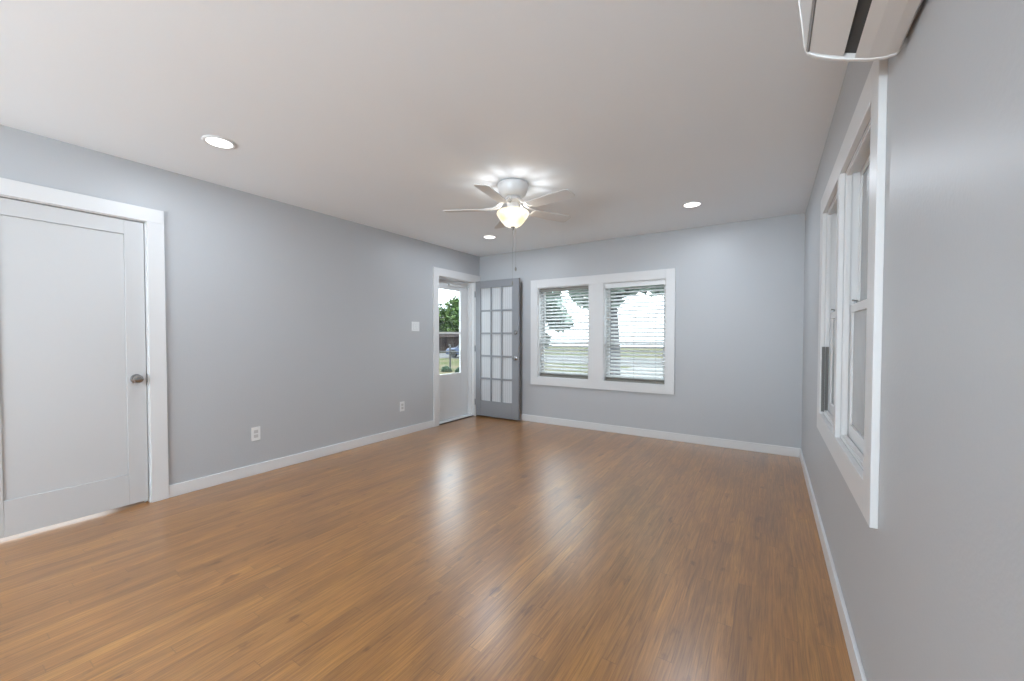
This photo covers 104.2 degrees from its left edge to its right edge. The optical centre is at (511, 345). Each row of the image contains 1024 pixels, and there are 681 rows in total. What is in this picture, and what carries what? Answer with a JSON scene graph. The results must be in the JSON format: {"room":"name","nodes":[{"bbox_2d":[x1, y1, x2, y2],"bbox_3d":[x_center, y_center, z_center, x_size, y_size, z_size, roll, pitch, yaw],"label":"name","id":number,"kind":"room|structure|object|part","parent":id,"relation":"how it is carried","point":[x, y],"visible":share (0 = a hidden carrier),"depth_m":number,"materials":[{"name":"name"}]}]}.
{"room":"empty living room","nodes":[
{"label":"empty living room","id":0,"kind":"room"},
{"bbox_2d":[0,125,478,484],"bbox_3d":[-3.142,-0.062,2.214,0.140,2.440,9.790,1,1,33],"label":"wall","id":1,"kind":"structure","parent":0,"point":[294,323],"depth_m":3.56,"materials":[{"name":"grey paint"}]},
{"bbox_2d":[0,197,148,537],"bbox_3d":[-2.835,0.130,2.556,0.104,2.002,0.760,1,1,33],"label":"door","id":2,"kind":"structure","parent":1,"relation":"in","point":[74,440],"depth_m":2.57,"materials":[{"name":"white paint"}]},
{"bbox_3d":[-2.647,0.236,2.817,0.069,0.066,0.066,1,1,33],"label":"knob","id":3,"kind":"part","parent":2,"relation":"part of","materials":[{"name":"silver metal"}]},
{"bbox_2d":[0,177,168,502],"bbox_3d":[-2.890,0.086,2.589,0.160,2.129,0.971,1,1,33],"label":"door frame","id":4,"kind":"structure","parent":1,"relation":"attached to","point":[154,219],"depth_m":2.89,"materials":[{"name":"white paint"}]},
{"bbox_2d":[251,426,259,440],"bbox_3d":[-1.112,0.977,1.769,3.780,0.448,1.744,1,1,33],"label":"wall outlet","id":5,"kind":"object","parent":1,"relation":"attached to","point":[255,431],"visible":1,"depth_m":3.48,"materials":[{"name":"white plastic"}]},
{"bbox_2d":[169,420,433,497],"bbox_3d":[-1.810,1.070,4.160,0.014,0.092,2.804,1,1,33],"label":"baseboard","id":6,"kind":"structure","parent":1,"relation":"attached to","point":[189,486],"depth_m":3.68,"materials":[{"name":"white paint"}]},
{"bbox_2d":[400,401,404,411],"bbox_3d":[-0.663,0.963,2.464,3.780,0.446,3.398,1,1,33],"label":"wall outlet","id":7,"kind":"object","parent":1,"relation":"attached to","point":[402,404],"visible":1,"depth_m":4.88,"materials":[{"name":"white plastic"}]},
{"bbox_2d":[412,322,418,330],"bbox_3d":[-1.219,-0.240,5.046,0.012,0.120,0.128,1,1,33],"label":"light switch","id":8,"kind":"object","parent":1,"relation":"attached to","point":[415,325],"visible":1,"depth_m":5.04,"materials":[{"name":"white plastic"}]},
{"bbox_2d":[439,279,468,420],"bbox_3d":[-0.888,0.060,5.797,0.068,2.000,0.769,1,1,33],"label":"door","id":9,"kind":"structure","parent":1,"relation":"in","point":[453,387],"depth_m":5.96,"materials":[{"name":"white paint"}]},
{"bbox_3d":[-0.908,-0.182,5.786,0.029,0.027,0.477,1,1,33],"label":"meeting rail","id":10,"kind":"part","parent":9,"relation":"part of","materials":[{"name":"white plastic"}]},
{"bbox_2d":[433,267,479,426],"bbox_3d":[-0.829,0.013,5.777,0.160,2.138,1.016,1,1,33],"label":"door frame","id":11,"kind":"structure","parent":1,"relation":"attached to","point":[437,272],"depth_m":5.84,"materials":[{"name":"white paint"}]},
{"bbox_2d":[0,0,848,256],"bbox_3d":[-2.006,-1.325,1.453,5.821,0.120,9.790,1,1,33],"label":"ceiling","id":12,"kind":"structure","parent":0,"point":[386,115],"depth_m":2.06,"materials":[{"name":"white paint"}]},
{"bbox_2d":[201,135,236,148],"bbox_3d":[-1.852,-1.283,2.522,0.180,0.008,0.180,1,1,33],"label":"recessed light","id":13,"kind":"object","parent":12,"relation":"in","point":[215,141],"visible":1,"depth_m":2.51,"materials":[{"name":"white plastic"}]},
{"bbox_2d":[482,235,496,238],"bbox_3d":[-0.275,-1.334,4.907,0.180,0.008,0.180,1,1,33],"label":"recessed light","id":14,"kind":"object","parent":12,"relation":"in","point":[484,236],"visible":1,"depth_m":4.88,"materials":[{"name":"white plastic"}]},
{"bbox_2d":[443,179,574,285],"bbox_3d":[0.015,-0.901,3.191,1.079,0.798,1.082,1,1,33],"label":"ceiling fan","id":15,"kind":"object","parent":12,"relation":"hanging from","point":[512,191],"visible":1,"depth_m":3.13,"materials":[{"name":"white metal"},{"name":"frosted white glass"}]},
{"bbox_3d":[-0.365,-1.100,3.252,0.379,0.028,0.118,0,1,5],"label":"blade","id":16,"kind":"part","parent":15,"relation":"part of","materials":[{"name":"white wood"}]},
{"bbox_3d":[-0.141,-1.092,2.873,0.118,0.028,0.379,1,1,23],"label":"blade","id":17,"kind":"part","parent":15,"relation":"part of","materials":[{"name":"white wood"}]},
{"bbox_3d":[-0.074,-1.107,3.582,0.118,0.028,0.379,0,1,-13],"label":"blade","id":18,"kind":"part","parent":15,"relation":"part of","materials":[{"name":"white wood"}]},
{"bbox_3d":[0.004,-0.827,3.317,0.002,0.568,0.098,0,1,0],"label":"pull chain","id":19,"kind":"part","parent":15,"relation":"part of","materials":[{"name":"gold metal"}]},
{"bbox_3d":[0.008,-1.023,3.219,0.263,0.136,0.263,1,1,33],"label":"lamp shade","id":20,"kind":"part","parent":15,"relation":"part of","materials":[{"name":"white glass"}]},
{"bbox_3d":[0.330,-1.103,3.407,0.379,0.028,0.118,-1,1,-31],"label":"blade","id":21,"kind":"part","parent":15,"relation":"part of","materials":[{"name":"white wood"}]},
{"bbox_3d":[0.288,-1.093,2.969,0.379,0.028,0.118,1,2,41],"label":"blade","id":22,"kind":"part","parent":15,"relation":"part of","materials":[{"name":"white wood"}]},
{"bbox_2d":[682,201,702,207],"bbox_3d":[1.670,-1.306,3.698,0.180,0.008,0.180,1,1,33],"label":"recessed light","id":23,"kind":"object","parent":12,"relation":"in","point":[692,204],"visible":1,"depth_m":3.68,"materials":[{"name":"white plastic"}]},
{"bbox_2d":[0,415,854,680],"bbox_3d":[-2.008,1.235,1.509,5.821,0.120,9.790,1,1,33],"label":"floor","id":24,"kind":"structure","parent":0,"point":[479,547],"depth_m":2.07,"materials":[{"name":"brown wood"}]},
{"bbox_2d":[439,414,471,423],"bbox_3d":[-0.857,1.072,5.798,0.118,0.020,0.772,1,1,33],"label":"threshold","id":25,"kind":"object","parent":24,"relation":"on","point":[465,415],"visible":0.65,"depth_m":5.80,"materials":[{"name":"white paint"}]},
{"bbox_2d":[439,415,473,424],"bbox_3d":[-0.800,1.078,5.761,0.018,0.010,0.770,1,1,33],"label":"threshold strip","id":26,"kind":"object","parent":24,"relation":"on","point":[472,415],"visible":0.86,"depth_m":5.74,"materials":[{"name":"brown metal"}]},
{"bbox_2d":[479,213,804,447],"bbox_3d":[1.296,-0.121,5.090,4.192,2.440,0.140,1,1,33],"label":"wall","id":27,"kind":"structure","parent":0,"point":[739,286],"depth_m":4.41,"materials":[{"name":"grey paint"}]},
{"bbox_2d":[476,278,520,419],"bbox_3d":[-0.224,0.049,5.862,0.782,2.016,0.170,1,1,33],"label":"door","id":28,"kind":"structure","parent":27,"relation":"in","point":[498,357],"depth_m":5.84,"materials":[{"name":"grey paint"}]},
{"bbox_3d":[-0.227,-0.010,5.863,0.563,1.682,0.003,1,1,33],"label":"glass pane","id":29,"kind":"part","parent":28,"relation":"part of","materials":[{"name":"clear glass"}]},
{"bbox_2d":[538,285,588,379],"bbox_3d":[0.724,-0.175,5.460,0.757,1.247,0.139,1,1,33],"label":"window","id":30,"kind":"structure","parent":27,"relation":"in","point":[539,292],"depth_m":5.61,"materials":[{"name":"white paint"}]},
{"bbox_3d":[0.735,0.189,5.486,0.737,0.498,0.024,1,1,33],"label":"sash","id":31,"kind":"part","parent":30,"relation":"part of","materials":[{"name":"white paint"}]},
{"bbox_3d":[0.750,-0.402,5.494,0.737,0.774,0.025,1,1,33],"label":"sash","id":32,"kind":"part","parent":30,"relation":"part of","materials":[{"name":"glass"}]},
{"bbox_2d":[531,268,675,394],"bbox_3d":[1.115,-0.173,5.195,1.925,1.464,0.160,1,1,33],"label":"window","id":33,"kind":"structure","parent":27,"relation":"in","point":[605,289],"depth_m":5.10,"materials":[{"name":"white paint"}]},
{"bbox_2d":[540,286,588,378],"bbox_3d":[0.708,-0.174,5.435,0.719,1.226,0.064,1,1,33],"label":"window blind","id":34,"kind":"object","parent":33,"relation":"attached to","point":[579,375],"visible":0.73,"depth_m":5.43,"materials":[{"name":"white plastic"}]},
{"bbox_3d":[0.710,0.417,5.452,0.719,0.044,0.052,1,1,33],"label":"rail","id":35,"kind":"part","parent":34,"relation":"part of","materials":[{"name":"white plastic"}]},
{"bbox_2d":[605,280,664,383],"bbox_3d":[1.508,-0.161,4.914,0.732,1.235,0.070,1,1,33],"label":"window blind","id":36,"kind":"object","parent":33,"relation":"attached to","point":[624,378],"visible":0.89,"depth_m":4.90,"materials":[{"name":"white plastic"}]},
{"bbox_3d":[1.512,0.435,4.934,0.718,0.044,0.052,1,1,33],"label":"rail","id":37,"kind":"part","parent":36,"relation":"part of","materials":[{"name":"white plastic"}]},
{"bbox_3d":[1.537,0.204,4.968,0.736,0.504,0.024,1,1,33],"label":"sash","id":38,"kind":"part","parent":33,"relation":"part of","materials":[{"name":"white paint"}]},
{"bbox_3d":[1.551,-0.392,4.976,0.736,0.777,0.025,1,1,33],"label":"sash","id":39,"kind":"part","parent":33,"relation":"part of","materials":[{"name":"glass"}]},
{"bbox_2d":[520,414,800,457],"bbox_3d":[1.194,1.053,5.089,4.052,0.092,0.014,1,1,33],"label":"baseboard","id":40,"kind":"structure","parent":27,"relation":"attached to","point":[726,443],"depth_m":4.64,"materials":[{"name":"white paint"}]},
{"bbox_2d":[801,0,1023,680],"bbox_3d":[0.341,-0.008,-0.119,0.140,2.440,9.650,1,1,33],"label":"wall","id":41,"kind":"structure","parent":0,"point":[935,592],"depth_m":0.76,"materials":[{"name":"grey paint"}]},
{"bbox_2d":[821,190,837,425],"bbox_3d":[1.786,-0.186,2.124,0.152,1.218,0.644,1,1,33],"label":"window","id":42,"kind":"structure","parent":41,"relation":"in","point":[827,377],"depth_m":2.40,"materials":[{"name":"white paint"}]},
{"bbox_3d":[1.763,0.111,2.145,0.022,0.603,0.622,1,1,33],"label":"sash","id":43,"kind":"part","parent":42,"relation":"part of","materials":[{"name":"white paint"}]},
{"bbox_3d":[1.772,-0.207,2.133,0.026,1.109,0.574,1,1,33],"label":"glass pane","id":44,"kind":"part","parent":42,"relation":"part of","materials":[{"name":"clear glass"}]},
{"bbox_2d":[800,449,866,680],"bbox_3d":[0.309,1.163,0.001,0.014,0.092,9.496,1,1,33],"label":"baseboard","id":45,"kind":"structure","parent":41,"relation":"attached to","point":[855,659],"depth_m":1.78,"materials":[{"name":"white paint"}]},
{"bbox_2d":[817,58,887,528],"bbox_3d":[1.589,-0.181,1.827,0.160,1.440,1.615,1,1,33],"label":"window","id":46,"kind":"structure","parent":41,"relation":"in","point":[857,173],"depth_m":1.64,"materials":[{"name":"white paint"}]},
{"bbox_3d":[1.372,0.124,1.540,0.022,0.603,0.652,1,1,33],"label":"sash","id":47,"kind":"part","parent":46,"relation":"part of","materials":[{"name":"white paint"}]},
{"bbox_3d":[1.381,-0.194,1.528,0.026,1.109,0.604,1,1,33],"label":"glass pane","id":48,"kind":"part","parent":46,"relation":"part of","materials":[{"name":"clear glass"}]},
{"bbox_3d":[1.393,-0.456,1.514,0.024,0.633,0.652,1,1,33],"label":"sash","id":49,"kind":"part","parent":46,"relation":"part of","materials":[{"name":"white paint"}]},
{"bbox_2d":[798,0,923,61],"bbox_3d":[0.695,-0.894,0.746,0.226,0.304,0.800,1,1,33],"label":"air conditioner","id":50,"kind":"object","parent":41,"relation":"attached to","point":[833,30],"visible":1,"depth_m":0.98,"materials":[{"name":"white plastic"}]},
{"bbox_3d":[0.623,-0.932,0.792,0.047,0.222,0.776,1,1,33],"label":"panel","id":51,"kind":"part","parent":50,"relation":"part of","materials":[{"name":"white plastic"}]},
{"bbox_2d":[844,0,871,52],"bbox_3d":[0.673,-0.820,0.762,0.102,0.090,0.775,1,1,33],"label":"air vent","id":52,"kind":"object","parent":50,"relation":"attached to","point":[857,13],"depth_m":0.96,"materials":[{"name":"plastic"}]},
{"bbox_3d":[0.786,-0.895,0.687,0.008,0.260,0.740,1,1,33],"label":"mounting plate","id":53,"kind":"part","parent":50,"relation":"part of","materials":[{"name":"white plastic"}]},
{"label":"outside","id":54,"kind":"structure","parent":0,"visible":0},
{"bbox_2d":[439,347,662,374],"bbox_3d":[-12.858,1.224,26.200,130.000,0.300,90.000,1,1,33],"label":"lawn","id":55,"kind":"structure","parent":54,"point":[442,361],"depth_m":30.31,"materials":[{"name":"green plant"}]},
{"bbox_2d":[439,303,448,329],"bbox_3d":[-12.228,-2.863,57.770,8.012,6.535,7.075,0,1,0],"label":"tree","id":56,"kind":"object","parent":55,"relation":"on","point":[440,304],"visible":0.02,"depth_m":56.97,"materials":[{"name":"green plant"}]},
{"bbox_2d":[441,366,451,371],"bbox_3d":[-3.141,1.115,18.971,0.594,0.343,0.580,0,1,-21],"label":"shrub","id":57,"kind":"object","parent":55,"relation":"on","point":[444,368],"visible":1,"depth_m":18.84,"materials":[{"name":"green plant"}]},
{"bbox_2d":[439,295,458,331],"bbox_3d":[-6.250,-2.932,49.928,10.112,7.024,7.641,-1,2,-40],"label":"tree","id":58,"kind":"object","parent":55,"relation":"on","point":[450,318],"visible":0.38,"depth_m":46.49,"materials":[{"name":"green plant"}]},
{"bbox_2d":[439,334,458,352],"bbox_3d":[-9.281,-0.334,43.863,17.400,2.050,2.000,1,1,33],"label":"shed","id":59,"kind":"object","parent":55,"relation":"on","point":[445,340],"visible":0.02,"depth_m":41.28,"materials":[{"name":"wood"}]},
{"bbox_2d":[439,345,458,367],"bbox_3d":[-3.208,0.589,20.664,10.290,1.230,0.090,1,1,33],"label":"fence","id":60,"kind":"object","parent":55,"relation":"on","point":[449,351],"visible":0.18,"depth_m":20.63,"materials":[{"name":"black paint"}]},
{"bbox_3d":[-3.208,0.334,20.659,10.200,0.069,0.080,1,1,33],"label":"rail","id":61,"kind":"part","parent":60,"relation":"part of","materials":[{"name":"black paint"}]},
{"bbox_3d":[-3.208,0.589,20.664,0.083,1.230,0.083,0,1,10],"label":"post","id":62,"kind":"part","parent":60,"relation":"part of","materials":[{"name":"black paint"}]},
{"bbox_2d":[545,291,573,347],"bbox_3d":[0.617,-0.903,14.677,3.201,4.526,3.463,1,1,33],"label":"tree","id":63,"kind":"object","parent":55,"relation":"on","point":[559,291],"visible":0.03,"depth_m":14.39,"materials":[{"name":"green plant"}]},
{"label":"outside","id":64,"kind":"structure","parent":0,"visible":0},
{"bbox_2d":[620,367,662,376],"bbox_3d":[5.762,1.359,13.281,7.700,0.030,17.290,1,1,33],"label":"driveway","id":65,"kind":"structure","parent":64,"point":[630,367],"depth_m":18.74,"materials":[{"name":"concrete"}]},
{"bbox_2d":[567,285,663,374],"bbox_3d":[2.951,-1.177,10.482,3.928,5.237,3.343,1,1,33],"label":"tree","id":66,"kind":"object","parent":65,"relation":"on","point":[657,288],"visible":0.02,"depth_m":10.45,"materials":[{"name":"green plant"}]},
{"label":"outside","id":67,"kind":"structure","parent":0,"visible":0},
{"bbox_2d":[439,353,662,365],"bbox_3d":[-6.616,0.859,35.853,130.000,0.020,7.000,1,1,33],"label":"road","id":68,"kind":"structure","parent":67,"point":[441,355],"depth_m":27.65,"materials":[{"name":"grey asphalt"}]},
{"bbox_2d":[446,345,458,357],"bbox_3d":[-2.967,0.376,30.984,4.374,1.164,1.820,1,1,33],"label":"car","id":69,"kind":"object","parent":68,"relation":"on","point":[453,355],"visible":0.23,"depth_m":30.93,"materials":[{"name":"blue paint"}]}
]}

